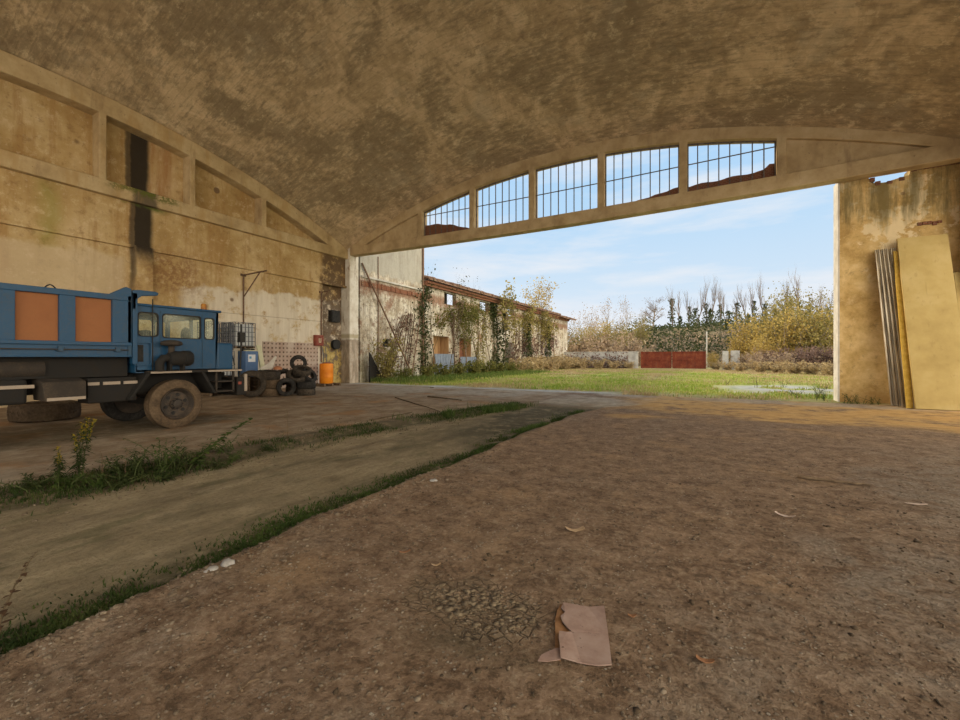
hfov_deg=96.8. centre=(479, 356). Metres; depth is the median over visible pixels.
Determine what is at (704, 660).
dead leaf
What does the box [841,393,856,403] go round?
weed
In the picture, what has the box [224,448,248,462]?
weed
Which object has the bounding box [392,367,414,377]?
bush
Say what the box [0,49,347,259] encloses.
arch
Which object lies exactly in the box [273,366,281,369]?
clay pot
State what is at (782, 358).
bramble
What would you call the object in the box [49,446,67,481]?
goldenrod
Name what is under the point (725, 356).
gatepost
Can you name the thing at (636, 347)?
bramble
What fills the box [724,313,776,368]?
bush
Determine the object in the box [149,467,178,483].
weed
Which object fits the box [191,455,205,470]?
weed
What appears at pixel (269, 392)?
tyre
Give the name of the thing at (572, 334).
bush
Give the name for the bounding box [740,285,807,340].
bush
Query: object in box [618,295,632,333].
bare tree
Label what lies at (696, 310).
tree
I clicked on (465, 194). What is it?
window
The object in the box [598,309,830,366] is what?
undergrowth
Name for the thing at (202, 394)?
pallet
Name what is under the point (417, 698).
gravel
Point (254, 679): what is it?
stick
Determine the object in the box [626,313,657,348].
bush
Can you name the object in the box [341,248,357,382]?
pillar corner
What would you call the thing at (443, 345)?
building
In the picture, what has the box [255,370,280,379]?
tyre
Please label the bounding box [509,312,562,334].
ivy
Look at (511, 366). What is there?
bush
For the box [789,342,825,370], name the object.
bramble
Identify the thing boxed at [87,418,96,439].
flower
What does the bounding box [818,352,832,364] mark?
bramble
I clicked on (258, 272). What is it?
wall bracket
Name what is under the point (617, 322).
bare tree
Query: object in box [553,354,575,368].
weed
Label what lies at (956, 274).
leaning board
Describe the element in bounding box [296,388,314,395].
tyre
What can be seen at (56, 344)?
dump truck
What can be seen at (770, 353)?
bramble
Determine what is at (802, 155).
wall
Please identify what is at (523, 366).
weed
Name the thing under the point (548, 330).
tree
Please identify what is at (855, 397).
weed
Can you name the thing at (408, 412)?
stick
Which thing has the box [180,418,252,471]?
weed
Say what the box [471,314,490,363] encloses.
ivy
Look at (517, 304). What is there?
shoot
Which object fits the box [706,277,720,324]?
tree
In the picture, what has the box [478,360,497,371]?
bush
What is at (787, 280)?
tree
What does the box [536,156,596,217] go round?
window
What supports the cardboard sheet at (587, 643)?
on the floor
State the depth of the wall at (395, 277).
29.04 m
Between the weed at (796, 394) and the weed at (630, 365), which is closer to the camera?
the weed at (796, 394)
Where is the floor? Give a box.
[0,383,959,719]
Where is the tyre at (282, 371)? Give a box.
[278,369,291,384]
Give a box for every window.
[424,192,468,235]
[476,172,528,227]
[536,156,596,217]
[605,145,678,205]
[687,141,775,191]
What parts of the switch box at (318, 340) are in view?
door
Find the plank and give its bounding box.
[256,345,264,369]
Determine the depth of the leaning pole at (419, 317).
31.10 m
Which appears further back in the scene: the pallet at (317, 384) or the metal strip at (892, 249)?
the pallet at (317, 384)
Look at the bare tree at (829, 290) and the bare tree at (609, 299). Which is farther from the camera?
the bare tree at (609, 299)
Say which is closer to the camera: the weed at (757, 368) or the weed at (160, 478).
the weed at (160, 478)
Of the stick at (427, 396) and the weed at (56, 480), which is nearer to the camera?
the weed at (56, 480)
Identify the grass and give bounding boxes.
[0,411,581,653]
[0,448,518,686]
[370,369,550,383]
[373,368,832,399]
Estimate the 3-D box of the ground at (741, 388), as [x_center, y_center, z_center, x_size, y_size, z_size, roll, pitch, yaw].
[29.964,1.598,49.109,186.000,0.153,77.100,0,0,28]
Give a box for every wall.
[0,79,314,240]
[0,168,344,407]
[262,341,317,387]
[358,248,423,382]
[370,215,417,243]
[425,224,468,235]
[564,351,638,368]
[637,164,773,200]
[787,140,922,172]
[840,163,959,403]
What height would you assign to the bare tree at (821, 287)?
12.892 m
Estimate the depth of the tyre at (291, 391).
17.38 m
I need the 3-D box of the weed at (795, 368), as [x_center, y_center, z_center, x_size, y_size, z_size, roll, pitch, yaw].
[29.468,0.940,39.911,2.046,1.397,2.060,0,0,-15]
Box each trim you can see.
[869,163,959,185]
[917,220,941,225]
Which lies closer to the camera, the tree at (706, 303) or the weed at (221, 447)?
the weed at (221, 447)
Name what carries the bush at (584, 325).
on the ground at (741, 388)
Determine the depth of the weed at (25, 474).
5.40 m
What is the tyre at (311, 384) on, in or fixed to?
on the tyre at (301, 392)
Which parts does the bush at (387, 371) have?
stem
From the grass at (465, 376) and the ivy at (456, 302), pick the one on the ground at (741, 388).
the grass at (465, 376)
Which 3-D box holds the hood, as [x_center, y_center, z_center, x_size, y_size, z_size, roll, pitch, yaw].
[-7.350,-0.015,11.216,2.160,0.670,0.420,0,0,28]
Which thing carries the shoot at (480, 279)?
on the ground at (741, 388)
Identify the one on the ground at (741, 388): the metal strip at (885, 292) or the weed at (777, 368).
the weed at (777, 368)
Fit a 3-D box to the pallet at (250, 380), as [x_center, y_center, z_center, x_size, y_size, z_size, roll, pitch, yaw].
[-10.615,1.090,18.949,1.100,0.140,1.120,0,0,28]
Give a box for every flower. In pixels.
[82,417,89,439]
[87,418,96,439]
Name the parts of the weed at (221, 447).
stem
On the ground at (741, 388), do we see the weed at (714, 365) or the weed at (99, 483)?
the weed at (714, 365)
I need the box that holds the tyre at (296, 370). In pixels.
[292,365,311,376]
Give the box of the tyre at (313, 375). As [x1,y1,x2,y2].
[301,368,316,381]
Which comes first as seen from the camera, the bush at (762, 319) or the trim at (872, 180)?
the trim at (872, 180)
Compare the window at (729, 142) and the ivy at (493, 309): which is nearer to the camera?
the window at (729, 142)
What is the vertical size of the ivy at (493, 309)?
7.488 m
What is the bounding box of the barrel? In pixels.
[319,347,332,383]
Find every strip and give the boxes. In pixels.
[874,249,895,405]
[878,250,901,405]
[882,249,905,406]
[886,249,902,370]
[890,248,914,407]
[893,251,912,408]
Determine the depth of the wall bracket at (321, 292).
24.34 m
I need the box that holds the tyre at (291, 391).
[276,378,295,395]
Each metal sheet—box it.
[434,354,453,372]
[460,357,476,371]
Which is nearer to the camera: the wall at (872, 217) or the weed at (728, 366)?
the wall at (872, 217)
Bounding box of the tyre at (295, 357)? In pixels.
[290,355,306,370]
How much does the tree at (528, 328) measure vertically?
8.613 m
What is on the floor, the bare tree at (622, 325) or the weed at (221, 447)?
the weed at (221, 447)
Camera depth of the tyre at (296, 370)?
18.02 m
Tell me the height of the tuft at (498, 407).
0.355 m
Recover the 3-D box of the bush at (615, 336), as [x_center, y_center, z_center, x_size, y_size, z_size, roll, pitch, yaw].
[25.121,-2.633,79.836,6.535,8.732,7.715,0,0,43]
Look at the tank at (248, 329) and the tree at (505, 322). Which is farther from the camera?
the tree at (505, 322)
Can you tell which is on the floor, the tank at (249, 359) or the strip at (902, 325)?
the strip at (902, 325)
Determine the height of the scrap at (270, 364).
0.560 m
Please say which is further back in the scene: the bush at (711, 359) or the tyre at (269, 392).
the bush at (711, 359)
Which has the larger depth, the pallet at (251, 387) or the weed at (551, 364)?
the weed at (551, 364)
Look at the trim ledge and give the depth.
16.82 m
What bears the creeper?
on the ground at (741, 388)
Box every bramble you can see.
[568,332,609,351]
[585,330,633,351]
[611,335,654,364]
[728,354,752,369]
[743,351,776,369]
[750,344,790,370]
[767,351,803,370]
[777,343,815,367]
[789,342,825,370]
[799,340,832,368]
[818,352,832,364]
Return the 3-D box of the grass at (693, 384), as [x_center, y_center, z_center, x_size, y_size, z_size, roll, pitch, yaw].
[15.929,1.520,36.635,30.942,0.300,42.069,0,0,28]
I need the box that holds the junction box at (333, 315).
[328,310,339,322]
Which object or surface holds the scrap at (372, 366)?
on the ground at (741, 388)
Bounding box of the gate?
[641,351,705,368]
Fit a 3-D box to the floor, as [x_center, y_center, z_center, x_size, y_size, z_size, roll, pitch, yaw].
[-4.745,1.645,7.624,32.400,0.144,28.900,0,0,28]
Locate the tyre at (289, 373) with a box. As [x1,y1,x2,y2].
[286,369,304,383]
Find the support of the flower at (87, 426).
on the goldenrod at (80, 461)
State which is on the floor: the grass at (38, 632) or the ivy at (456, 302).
the grass at (38, 632)
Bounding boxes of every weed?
[2,473,62,491]
[17,465,69,485]
[43,472,84,491]
[79,474,107,487]
[95,455,127,473]
[96,462,137,482]
[98,455,149,470]
[98,472,154,492]
[111,449,151,477]
[123,436,186,469]
[124,445,152,463]
[149,446,185,475]
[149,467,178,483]
[151,437,190,461]
[167,450,196,475]
[170,447,205,464]
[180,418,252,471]
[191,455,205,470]
[193,454,237,469]
[201,435,238,454]
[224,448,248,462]
[259,442,287,451]
[509,356,532,371]
[519,355,546,370]
[527,355,548,370]
[537,355,561,369]
[544,354,567,369]
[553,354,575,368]
[558,358,576,368]
[569,357,584,368]
[573,357,592,368]
[588,358,604,368]
[607,359,621,368]
[623,361,637,368]
[709,362,721,369]
[718,360,733,369]
[732,361,749,371]
[748,359,770,372]
[764,360,790,372]
[775,388,804,397]
[782,360,808,373]
[799,360,824,374]
[807,384,821,396]
[813,360,832,375]
[814,383,829,400]
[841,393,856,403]
[847,395,875,403]
[857,396,882,404]
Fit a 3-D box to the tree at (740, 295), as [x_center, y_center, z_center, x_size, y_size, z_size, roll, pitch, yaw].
[77.223,-14.652,124.313,4.712,15.090,5.001,0,0,44]
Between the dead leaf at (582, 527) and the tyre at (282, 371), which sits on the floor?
the dead leaf at (582, 527)
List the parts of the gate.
frame, frame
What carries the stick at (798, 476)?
on the floor
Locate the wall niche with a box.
[323,284,340,382]
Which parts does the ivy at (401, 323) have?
stem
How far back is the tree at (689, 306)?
121.01 m
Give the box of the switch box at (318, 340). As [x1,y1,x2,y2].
[313,335,323,345]
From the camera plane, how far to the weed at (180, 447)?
6.60 m
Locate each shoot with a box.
[424,264,456,370]
[447,268,469,373]
[459,268,480,361]
[477,279,491,362]
[510,304,522,363]
[513,303,523,358]
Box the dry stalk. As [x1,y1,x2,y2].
[0,551,37,634]
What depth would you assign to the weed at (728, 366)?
50.85 m
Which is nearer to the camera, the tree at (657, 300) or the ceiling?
the ceiling
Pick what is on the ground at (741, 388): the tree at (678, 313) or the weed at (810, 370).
the weed at (810, 370)
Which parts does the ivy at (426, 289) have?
stem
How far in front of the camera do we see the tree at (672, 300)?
118.15 m
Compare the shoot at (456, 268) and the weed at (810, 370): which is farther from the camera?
the weed at (810, 370)
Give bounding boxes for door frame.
[833,183,839,401]
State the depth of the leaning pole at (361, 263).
28.16 m
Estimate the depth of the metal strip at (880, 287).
14.26 m
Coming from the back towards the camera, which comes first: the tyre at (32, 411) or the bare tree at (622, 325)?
the bare tree at (622, 325)
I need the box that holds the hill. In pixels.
[636,324,806,365]
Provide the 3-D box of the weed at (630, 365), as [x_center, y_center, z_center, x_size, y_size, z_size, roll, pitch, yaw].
[20.323,1.017,57.925,1.818,1.242,1.831,0,0,-12]
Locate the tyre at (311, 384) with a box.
[297,381,315,388]
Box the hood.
[218,343,232,368]
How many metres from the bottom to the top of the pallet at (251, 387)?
0.140 m
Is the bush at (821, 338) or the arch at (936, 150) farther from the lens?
the bush at (821, 338)
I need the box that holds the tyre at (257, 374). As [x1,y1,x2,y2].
[240,370,266,396]
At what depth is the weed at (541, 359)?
48.34 m
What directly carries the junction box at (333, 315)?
attached to the wall niche
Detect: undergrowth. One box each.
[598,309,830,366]
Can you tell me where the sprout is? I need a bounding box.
[8,414,572,607]
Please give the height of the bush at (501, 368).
1.205 m
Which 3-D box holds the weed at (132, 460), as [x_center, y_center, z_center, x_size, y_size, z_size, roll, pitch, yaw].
[-4.852,1.488,5.920,0.532,0.390,0.353,0,0,2]
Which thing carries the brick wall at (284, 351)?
attached to the wall at (282, 309)
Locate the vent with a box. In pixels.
[138,345,142,361]
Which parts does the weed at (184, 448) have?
stem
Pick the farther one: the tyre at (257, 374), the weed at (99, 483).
the tyre at (257, 374)
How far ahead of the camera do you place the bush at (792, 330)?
55.92 m
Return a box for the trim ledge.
[0,219,346,287]
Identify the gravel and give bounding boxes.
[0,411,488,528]
[0,428,959,719]
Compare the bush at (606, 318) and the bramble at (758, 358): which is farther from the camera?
the bush at (606, 318)
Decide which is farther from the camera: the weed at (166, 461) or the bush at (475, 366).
the bush at (475, 366)
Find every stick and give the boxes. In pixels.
[239,671,263,691]
[372,412,411,420]
[395,397,439,411]
[427,396,461,400]
[797,475,870,485]
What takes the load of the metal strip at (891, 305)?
on the floor
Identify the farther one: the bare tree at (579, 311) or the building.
the bare tree at (579, 311)
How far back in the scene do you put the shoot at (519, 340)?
47.81 m
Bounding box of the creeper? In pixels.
[565,346,627,368]
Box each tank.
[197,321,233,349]
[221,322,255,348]
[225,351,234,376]
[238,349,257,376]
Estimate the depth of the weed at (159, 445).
6.18 m
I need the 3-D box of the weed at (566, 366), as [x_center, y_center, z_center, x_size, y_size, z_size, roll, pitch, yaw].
[11.250,0.863,54.948,2.273,1.552,2.289,0,0,44]
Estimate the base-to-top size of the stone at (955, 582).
0.022 m
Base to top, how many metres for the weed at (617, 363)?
1.397 m
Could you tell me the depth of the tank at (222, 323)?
17.86 m
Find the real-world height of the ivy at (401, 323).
4.989 m
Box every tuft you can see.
[392,401,538,422]
[486,409,584,440]
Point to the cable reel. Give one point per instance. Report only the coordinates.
(335, 344)
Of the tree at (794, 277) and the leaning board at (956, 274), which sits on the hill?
the tree at (794, 277)
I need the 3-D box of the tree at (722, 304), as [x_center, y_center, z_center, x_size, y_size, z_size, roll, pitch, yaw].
[64.112,-13.236,113.739,2.841,12.850,3.761,0,0,41]
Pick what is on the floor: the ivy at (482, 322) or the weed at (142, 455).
the weed at (142, 455)
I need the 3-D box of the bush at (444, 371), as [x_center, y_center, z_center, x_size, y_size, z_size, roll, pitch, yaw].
[-2.615,1.006,32.871,2.010,1.205,1.906,0,0,32]
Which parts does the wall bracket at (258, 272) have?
arm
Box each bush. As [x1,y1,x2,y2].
[367,327,406,380]
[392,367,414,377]
[414,365,437,376]
[432,363,456,376]
[445,362,467,375]
[457,360,483,374]
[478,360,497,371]
[494,361,508,371]
[505,361,520,371]
[568,320,594,351]
[574,324,602,349]
[576,325,609,351]
[582,318,618,344]
[599,321,626,346]
[611,322,642,347]
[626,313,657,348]
[706,350,719,367]
[723,334,745,362]
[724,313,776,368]
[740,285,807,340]
[744,304,802,361]
[744,333,785,369]
[752,303,831,363]
[769,287,832,346]
[782,301,832,366]
[784,306,832,353]
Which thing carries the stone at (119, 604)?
on the floor
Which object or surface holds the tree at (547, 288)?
on the ground at (741, 388)
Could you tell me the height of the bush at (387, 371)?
3.560 m
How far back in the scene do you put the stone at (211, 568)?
3.17 m
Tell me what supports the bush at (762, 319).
on the ground at (741, 388)
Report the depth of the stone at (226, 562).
3.25 m
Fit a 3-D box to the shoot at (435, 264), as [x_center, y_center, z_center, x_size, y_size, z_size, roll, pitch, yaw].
[-4.235,-3.731,33.421,4.654,10.673,2.266,0,0,-15]
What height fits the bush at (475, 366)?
1.473 m
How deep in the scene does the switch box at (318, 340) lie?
23.99 m
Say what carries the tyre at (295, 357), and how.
on the tyre
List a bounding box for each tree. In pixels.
[452,293,487,372]
[494,277,527,367]
[521,276,557,310]
[522,298,545,368]
[537,304,555,359]
[568,311,585,350]
[580,302,598,330]
[589,314,607,336]
[600,299,620,327]
[608,322,619,351]
[617,314,630,334]
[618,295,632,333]
[637,298,665,328]
[664,285,678,328]
[674,288,682,326]
[682,291,694,325]
[691,276,709,323]
[702,295,711,323]
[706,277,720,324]
[713,289,732,323]
[715,289,725,323]
[730,294,741,322]
[730,305,747,335]
[737,285,750,322]
[746,281,758,320]
[755,277,770,318]
[775,280,789,313]
[789,270,802,313]
[808,287,823,315]
[813,290,832,316]
[824,291,832,318]
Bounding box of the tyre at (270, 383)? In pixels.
[259,379,281,387]
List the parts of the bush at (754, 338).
stem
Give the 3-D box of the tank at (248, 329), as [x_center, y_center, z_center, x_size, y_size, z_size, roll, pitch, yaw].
[-10.736,-0.952,18.935,1.022,1.131,0.942,0,0,28]
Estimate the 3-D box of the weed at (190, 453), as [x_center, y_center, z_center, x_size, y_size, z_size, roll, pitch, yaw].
[-4.339,1.548,6.184,0.455,0.351,0.395,0,0,-27]
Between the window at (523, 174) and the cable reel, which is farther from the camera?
the cable reel
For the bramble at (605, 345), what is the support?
on the ground at (741, 388)
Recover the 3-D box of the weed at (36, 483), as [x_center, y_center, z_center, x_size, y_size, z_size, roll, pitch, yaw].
[-5.450,1.546,5.130,0.522,0.230,0.452,0,0,-9]
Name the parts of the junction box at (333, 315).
door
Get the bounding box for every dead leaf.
[565,526,584,531]
[696,654,713,663]
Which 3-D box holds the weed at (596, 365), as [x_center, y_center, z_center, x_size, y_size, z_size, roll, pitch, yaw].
[15.802,0.863,57.156,2.289,1.552,2.273,0,0,29]
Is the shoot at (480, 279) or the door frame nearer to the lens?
the door frame
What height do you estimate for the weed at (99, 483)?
0.200 m
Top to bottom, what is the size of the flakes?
0.021 m
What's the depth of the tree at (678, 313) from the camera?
119.25 m
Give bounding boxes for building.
[424,275,575,374]
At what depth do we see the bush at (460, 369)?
34.13 m
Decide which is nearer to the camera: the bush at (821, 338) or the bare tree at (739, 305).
the bush at (821, 338)
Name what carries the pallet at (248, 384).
on the pallet
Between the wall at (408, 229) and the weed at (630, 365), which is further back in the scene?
the weed at (630, 365)
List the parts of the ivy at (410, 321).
stem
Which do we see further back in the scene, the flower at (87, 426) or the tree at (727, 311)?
the tree at (727, 311)
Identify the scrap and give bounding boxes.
[259,356,276,368]
[369,352,381,382]
[775,511,795,516]
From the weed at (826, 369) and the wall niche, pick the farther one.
the weed at (826, 369)
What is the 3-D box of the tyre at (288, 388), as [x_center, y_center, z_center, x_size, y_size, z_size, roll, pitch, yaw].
[-8.207,1.438,19.000,0.853,0.339,0.853,0,0,28]
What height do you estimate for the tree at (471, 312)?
7.322 m
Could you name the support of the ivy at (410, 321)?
attached to the wall at (395, 277)
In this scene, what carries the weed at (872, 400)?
on the ground at (741, 388)
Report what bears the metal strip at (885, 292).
on the floor
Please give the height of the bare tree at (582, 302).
11.994 m
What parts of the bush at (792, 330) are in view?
stem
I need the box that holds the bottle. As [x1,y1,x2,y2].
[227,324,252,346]
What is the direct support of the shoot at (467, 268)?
on the ground at (741, 388)
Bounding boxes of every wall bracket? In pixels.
[240,270,266,323]
[319,290,330,361]
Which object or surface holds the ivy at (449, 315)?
attached to the building
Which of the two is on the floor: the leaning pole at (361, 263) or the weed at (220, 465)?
the weed at (220, 465)
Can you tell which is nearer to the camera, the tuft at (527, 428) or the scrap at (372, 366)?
the tuft at (527, 428)
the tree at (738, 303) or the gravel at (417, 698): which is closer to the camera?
the gravel at (417, 698)
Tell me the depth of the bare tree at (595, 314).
82.56 m
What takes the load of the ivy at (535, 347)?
attached to the building
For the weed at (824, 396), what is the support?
on the ground at (741, 388)
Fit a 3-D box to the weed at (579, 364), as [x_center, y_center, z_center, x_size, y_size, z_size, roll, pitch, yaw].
[13.545,0.787,57.138,2.518,1.708,2.500,0,0,-12]
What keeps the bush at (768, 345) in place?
on the ground at (741, 388)
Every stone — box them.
[112,603,123,608]
[207,566,218,570]
[220,558,234,566]
[949,580,959,584]
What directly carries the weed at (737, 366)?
on the ground at (741, 388)
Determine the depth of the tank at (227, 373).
17.96 m
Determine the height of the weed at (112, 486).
0.187 m
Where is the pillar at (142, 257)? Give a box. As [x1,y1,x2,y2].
[133,246,152,335]
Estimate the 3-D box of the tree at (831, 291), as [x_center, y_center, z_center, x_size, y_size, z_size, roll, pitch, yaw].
[98.703,-13.100,120.213,2.933,13.269,3.884,0,0,-23]
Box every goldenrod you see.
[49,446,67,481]
[64,417,96,475]
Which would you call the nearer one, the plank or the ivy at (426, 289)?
the plank
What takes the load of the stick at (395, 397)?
on the floor
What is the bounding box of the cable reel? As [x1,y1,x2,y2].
[331,340,340,348]
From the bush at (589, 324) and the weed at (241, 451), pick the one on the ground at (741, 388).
the bush at (589, 324)
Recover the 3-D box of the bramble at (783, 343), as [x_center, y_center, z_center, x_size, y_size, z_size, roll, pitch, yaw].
[36.392,-0.002,49.092,4.894,3.337,2.670,0,0,6]
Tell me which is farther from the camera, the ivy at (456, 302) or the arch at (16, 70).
the ivy at (456, 302)
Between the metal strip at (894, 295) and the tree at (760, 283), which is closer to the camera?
the metal strip at (894, 295)
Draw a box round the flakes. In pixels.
[421,582,537,630]
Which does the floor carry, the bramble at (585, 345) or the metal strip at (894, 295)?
the metal strip at (894, 295)
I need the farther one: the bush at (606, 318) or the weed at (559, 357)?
the bush at (606, 318)
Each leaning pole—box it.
[361,263,413,376]
[412,317,419,372]
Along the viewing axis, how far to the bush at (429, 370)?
30.41 m
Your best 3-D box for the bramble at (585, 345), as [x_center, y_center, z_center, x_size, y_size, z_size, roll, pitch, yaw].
[15.876,-1.113,67.808,7.294,5.688,7.860,0,0,-45]
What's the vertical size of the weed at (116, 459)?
0.279 m
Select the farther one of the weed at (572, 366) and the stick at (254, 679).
the weed at (572, 366)
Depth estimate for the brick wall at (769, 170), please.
16.68 m
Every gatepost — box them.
[722,351,728,369]
[731,351,739,369]
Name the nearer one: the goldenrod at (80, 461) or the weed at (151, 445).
the goldenrod at (80, 461)
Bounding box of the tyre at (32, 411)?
[7,400,80,422]
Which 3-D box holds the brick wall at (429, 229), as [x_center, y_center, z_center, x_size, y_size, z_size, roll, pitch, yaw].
[-1.690,-6.941,22.945,2.940,0.698,0.160,0,0,28]
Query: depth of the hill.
91.90 m
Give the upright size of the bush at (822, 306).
8.384 m
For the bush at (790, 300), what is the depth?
61.90 m
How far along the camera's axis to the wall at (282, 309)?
17.39 m
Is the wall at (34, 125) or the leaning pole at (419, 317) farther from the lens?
the leaning pole at (419, 317)
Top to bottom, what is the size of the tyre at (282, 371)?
0.720 m
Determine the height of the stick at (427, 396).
0.057 m
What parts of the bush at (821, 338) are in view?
stem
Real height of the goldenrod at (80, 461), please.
0.801 m
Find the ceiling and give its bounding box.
[0,0,959,248]
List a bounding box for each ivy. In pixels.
[379,311,414,374]
[396,309,422,371]
[412,280,435,374]
[427,302,489,336]
[445,302,463,366]
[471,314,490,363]
[488,302,501,364]
[501,327,565,363]
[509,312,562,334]
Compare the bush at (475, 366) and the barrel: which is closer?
the barrel
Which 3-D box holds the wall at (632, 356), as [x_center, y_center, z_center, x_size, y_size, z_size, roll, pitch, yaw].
[17.208,0.470,61.156,10.500,2.460,0.440,0,0,28]
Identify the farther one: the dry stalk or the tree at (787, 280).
the tree at (787, 280)
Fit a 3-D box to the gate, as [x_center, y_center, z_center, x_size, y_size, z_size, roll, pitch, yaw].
[25.575,0.400,56.657,7.900,2.240,0.115,0,0,28]
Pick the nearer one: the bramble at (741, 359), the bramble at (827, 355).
the bramble at (827, 355)
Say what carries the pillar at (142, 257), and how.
on the floor
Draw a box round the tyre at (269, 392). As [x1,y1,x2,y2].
[259,388,280,396]
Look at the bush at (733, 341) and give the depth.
59.82 m
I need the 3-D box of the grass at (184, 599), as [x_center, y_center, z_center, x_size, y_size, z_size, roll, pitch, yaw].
[-1.255,1.633,4.774,1.580,0.150,6.057,0,0,28]
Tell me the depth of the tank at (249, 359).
18.54 m
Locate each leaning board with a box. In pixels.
[896,234,959,410]
[953,272,959,316]
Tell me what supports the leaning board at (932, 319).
on the floor
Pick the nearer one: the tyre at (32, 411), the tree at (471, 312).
the tyre at (32, 411)
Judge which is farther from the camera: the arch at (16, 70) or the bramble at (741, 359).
the bramble at (741, 359)
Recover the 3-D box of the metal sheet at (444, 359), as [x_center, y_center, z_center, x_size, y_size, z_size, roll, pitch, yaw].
[-2.904,0.665,34.681,0.060,1.830,2.752,0,0,28]
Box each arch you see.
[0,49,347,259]
[350,126,959,256]
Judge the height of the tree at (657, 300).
10.146 m
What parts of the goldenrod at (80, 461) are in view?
stem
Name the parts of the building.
cornice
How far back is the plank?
19.16 m
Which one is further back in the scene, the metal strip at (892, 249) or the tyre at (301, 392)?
the tyre at (301, 392)
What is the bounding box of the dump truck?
[0,282,246,427]
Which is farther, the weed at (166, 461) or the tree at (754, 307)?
the tree at (754, 307)
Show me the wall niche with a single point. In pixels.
(332, 300)
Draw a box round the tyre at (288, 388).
[286,386,296,393]
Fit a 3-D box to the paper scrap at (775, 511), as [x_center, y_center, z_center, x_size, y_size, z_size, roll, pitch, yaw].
[3.068,1.588,4.286,0.046,0.029,0.170,0,0,-42]
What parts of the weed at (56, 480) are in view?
stem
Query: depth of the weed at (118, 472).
5.68 m
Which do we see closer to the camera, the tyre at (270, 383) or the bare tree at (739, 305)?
the tyre at (270, 383)
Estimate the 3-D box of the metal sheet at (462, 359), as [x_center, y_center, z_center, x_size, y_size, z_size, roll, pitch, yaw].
[-1.014,0.780,38.178,0.060,1.600,2.802,0,0,28]
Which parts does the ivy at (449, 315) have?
stem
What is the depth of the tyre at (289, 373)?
17.77 m
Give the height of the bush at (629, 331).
8.139 m
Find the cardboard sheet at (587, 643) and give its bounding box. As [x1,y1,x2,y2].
[538,602,611,665]
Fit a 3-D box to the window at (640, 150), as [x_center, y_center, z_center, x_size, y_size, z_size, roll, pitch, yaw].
[6.858,-7.782,18.161,2.970,2.368,0.055,0,0,28]
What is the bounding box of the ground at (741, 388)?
[350,366,890,404]
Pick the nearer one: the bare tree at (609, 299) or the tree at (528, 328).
the tree at (528, 328)
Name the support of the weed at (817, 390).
on the ground at (741, 388)
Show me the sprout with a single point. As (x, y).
(283, 524)
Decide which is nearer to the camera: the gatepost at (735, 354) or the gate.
the gatepost at (735, 354)
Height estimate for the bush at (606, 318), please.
8.073 m
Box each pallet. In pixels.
[201,393,224,395]
[247,379,259,382]
[247,383,259,386]
[247,386,259,389]
[316,383,340,386]
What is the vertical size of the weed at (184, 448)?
0.393 m

